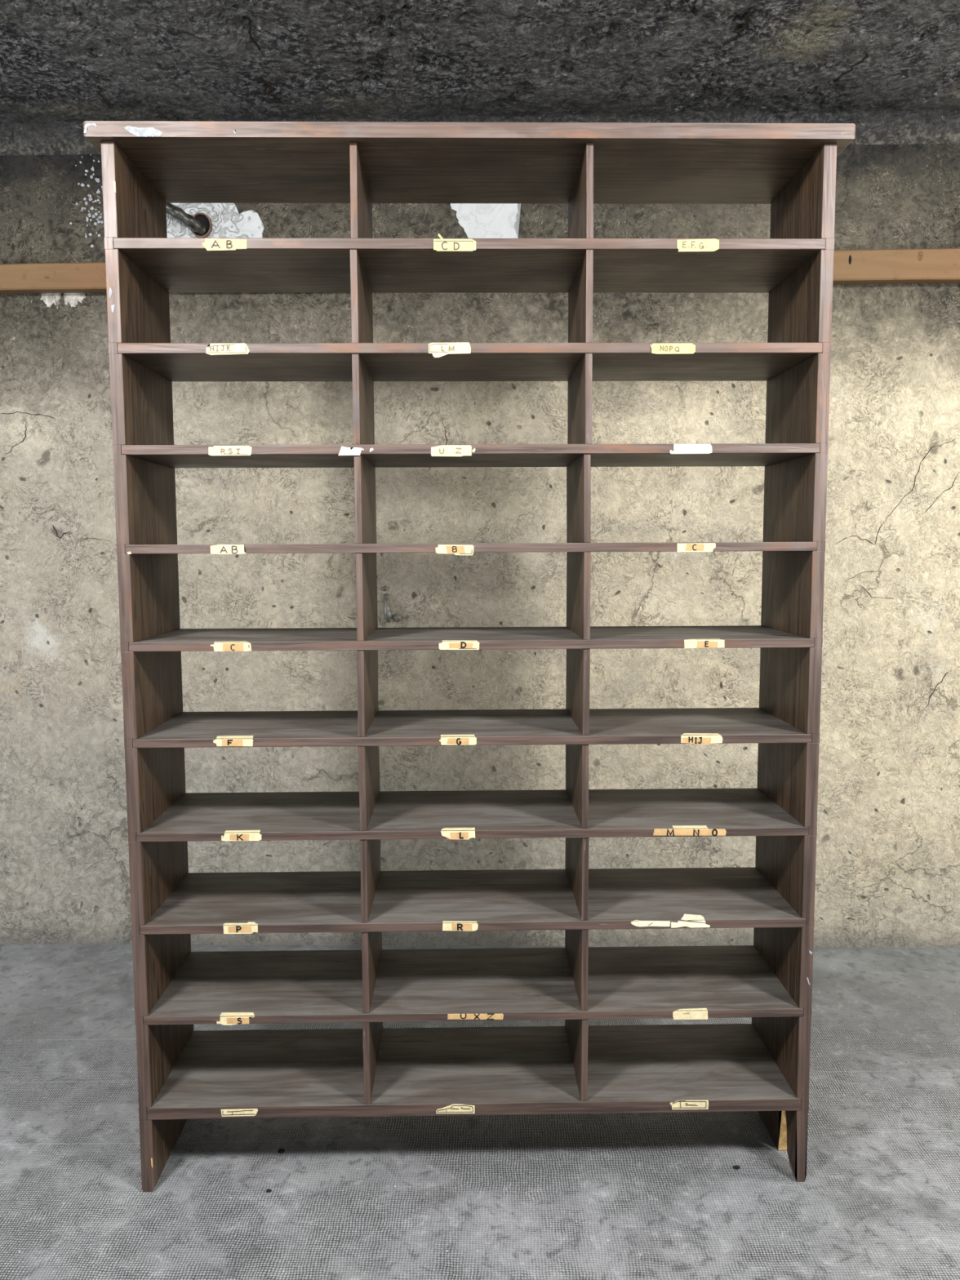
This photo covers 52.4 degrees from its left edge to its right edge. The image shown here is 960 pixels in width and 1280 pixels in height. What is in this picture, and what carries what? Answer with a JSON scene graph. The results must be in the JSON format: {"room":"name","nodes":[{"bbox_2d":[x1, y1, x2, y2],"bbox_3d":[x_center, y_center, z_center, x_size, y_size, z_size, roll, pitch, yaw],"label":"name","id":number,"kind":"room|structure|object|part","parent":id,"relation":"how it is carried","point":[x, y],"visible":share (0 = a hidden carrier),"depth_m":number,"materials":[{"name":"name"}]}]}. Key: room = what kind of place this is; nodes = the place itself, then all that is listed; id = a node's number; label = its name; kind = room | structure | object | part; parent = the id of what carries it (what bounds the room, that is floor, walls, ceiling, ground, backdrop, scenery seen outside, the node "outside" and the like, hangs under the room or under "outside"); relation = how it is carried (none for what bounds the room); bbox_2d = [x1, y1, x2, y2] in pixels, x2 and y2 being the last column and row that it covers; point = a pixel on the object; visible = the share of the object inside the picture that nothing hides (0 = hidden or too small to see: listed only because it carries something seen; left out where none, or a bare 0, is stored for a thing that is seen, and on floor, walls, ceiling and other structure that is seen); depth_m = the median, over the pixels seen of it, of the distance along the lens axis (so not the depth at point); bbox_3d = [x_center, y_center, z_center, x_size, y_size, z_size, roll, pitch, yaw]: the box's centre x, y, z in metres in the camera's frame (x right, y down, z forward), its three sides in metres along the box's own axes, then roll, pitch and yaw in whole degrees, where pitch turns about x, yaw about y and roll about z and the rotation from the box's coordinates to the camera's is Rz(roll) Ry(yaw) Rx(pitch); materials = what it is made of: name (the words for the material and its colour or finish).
{"room":"basement storage room","nodes":[
{"label":"basement storage room","id":0,"kind":"room"},
{"bbox_2d":[0,143,959,947],"bbox_3d":[-0.032,-0.317,3.013,6.400,2.650,0.169,0,5,1],"label":"wall","id":1,"kind":"structure","parent":0,"point":[887,861],"depth_m":2.94,"materials":[{"name":"concrete"}]},
{"bbox_2d":[165,203,212,237],"bbox_3d":[-0.913,-1.251,2.826,0.255,0.154,0.088,0,5,1],"label":"cable","id":2,"kind":"object","parent":1,"relation":"attached to","point":[200,224],"visible":0.52,"depth_m":2.82,"materials":[{"name":"black plastic"}]},
{"bbox_2d":[382,586,401,622],"bbox_3d":[-0.268,-0.108,2.949,0.060,0.109,0.035,0,5,1],"label":"wall anchor","id":3,"kind":"object","parent":1,"relation":"attached to","point":[397,617],"visible":1,"depth_m":2.94,"materials":[{"name":"grey metal"}]},
{"bbox_3d":[-0.251,-0.067,2.954,0.027,0.027,0.027,0,5,1],"label":"knob","id":4,"kind":"part","parent":3,"relation":"part of","materials":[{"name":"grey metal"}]},
{"bbox_2d":[0,248,959,293],"bbox_3d":[-0.037,-1.072,2.836,3.800,0.095,0.056,0,5,1],"label":"rail","id":5,"kind":"object","parent":1,"relation":"attached to","point":[930,265],"visible":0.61,"depth_m":2.79,"materials":[{"name":"brown wood"}]},
{"bbox_2d":[0,943,959,1279],"bbox_3d":[0.017,1.259,0.569,6.400,0.120,5.700,0,5,-1],"label":"floor","id":6,"kind":"structure","parent":0,"point":[624,1196],"depth_m":1.95,"materials":[{"name":"grey concrete"}]},
{"bbox_2d":[277,1148,284,1153],"bbox_3d":[-0.411,1.057,2.017,0.015,0.008,0.009,0,5,-1],"label":"crumb","id":7,"kind":"object","parent":6,"relation":"on","point":[281,1150],"visible":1,"depth_m":2.02,"materials":[{"name":"black"}]},
{"bbox_2d":[83,120,855,1192],"bbox_3d":[-0.013,0.069,1.957,1.351,1.984,0.328,0,5,-1],"label":"shelving unit","id":8,"kind":"object","parent":6,"relation":"on","point":[762,1065],"visible":1,"depth_m":1.91,"materials":[{"name":"brown wood"}]},
{"bbox_3d":[-0.652,0.085,1.953,0.024,1.958,0.302,0,5,-1],"label":"panel","id":9,"kind":"part","parent":8,"relation":"part of","materials":[{"name":"brown wood"}]},
{"bbox_3d":[-0.017,-0.720,1.886,1.268,0.018,0.303,0,5,-1],"label":"shelf","id":10,"kind":"part","parent":8,"relation":"part of","materials":[{"name":"brown wood"}]},
{"bbox_3d":[-0.017,-0.540,1.903,1.268,0.018,0.303,0,5,-1],"label":"shelf","id":11,"kind":"part","parent":8,"relation":"part of","materials":[{"name":"brown wood"}]},
{"bbox_3d":[-0.016,-0.361,1.921,1.268,0.017,0.303,0,5,-1],"label":"shelf","id":12,"kind":"part","parent":8,"relation":"part of","materials":[{"name":"brown wood"}]},
{"bbox_3d":[-0.015,-0.183,1.938,1.268,0.017,0.303,0,5,-1],"label":"shelf","id":13,"kind":"part","parent":8,"relation":"part of","materials":[{"name":"brown wood"}]},
{"bbox_3d":[-0.014,-0.005,1.955,1.268,0.017,0.303,0,5,-1],"label":"shelf","id":14,"kind":"part","parent":8,"relation":"part of","materials":[{"name":"brown wood"}]},
{"bbox_3d":[-0.014,0.174,1.972,1.268,0.017,0.303,0,5,-1],"label":"shelf","id":15,"kind":"part","parent":8,"relation":"part of","materials":[{"name":"brown wood"}]},
{"bbox_3d":[-0.013,0.352,1.989,1.268,0.016,0.303,0,5,-1],"label":"shelf","id":16,"kind":"part","parent":8,"relation":"part of","materials":[{"name":"brown wood"}]},
{"bbox_3d":[-0.012,0.531,2.006,1.268,0.017,0.303,0,5,-1],"label":"shelf","id":17,"kind":"part","parent":8,"relation":"part of","materials":[{"name":"brown wood"}]},
{"bbox_3d":[-0.011,0.710,2.024,1.268,0.016,0.303,0,5,-1],"label":"shelf","id":18,"kind":"part","parent":8,"relation":"part of","materials":[{"name":"brown wood"}]},
{"bbox_3d":[-0.011,0.896,2.041,1.268,0.024,0.303,0,5,-1],"label":"shelf","id":19,"kind":"part","parent":8,"relation":"part of","materials":[{"name":"brown wood"}]},
{"bbox_3d":[0.624,0.078,1.975,0.024,1.958,0.302,0,5,-1],"label":"panel","id":20,"kind":"part","parent":8,"relation":"part of","materials":[{"name":"brown wood"}]},
{"bbox_2d":[0,0,959,155],"bbox_3d":[-0.075,-1.393,1.026,6.400,0.286,3.600,0,5,1],"label":"ceiling","id":21,"kind":"structure","parent":0,"point":[890,69],"depth_m":2.47,"materials":[{"name":"concrete"}]}
]}

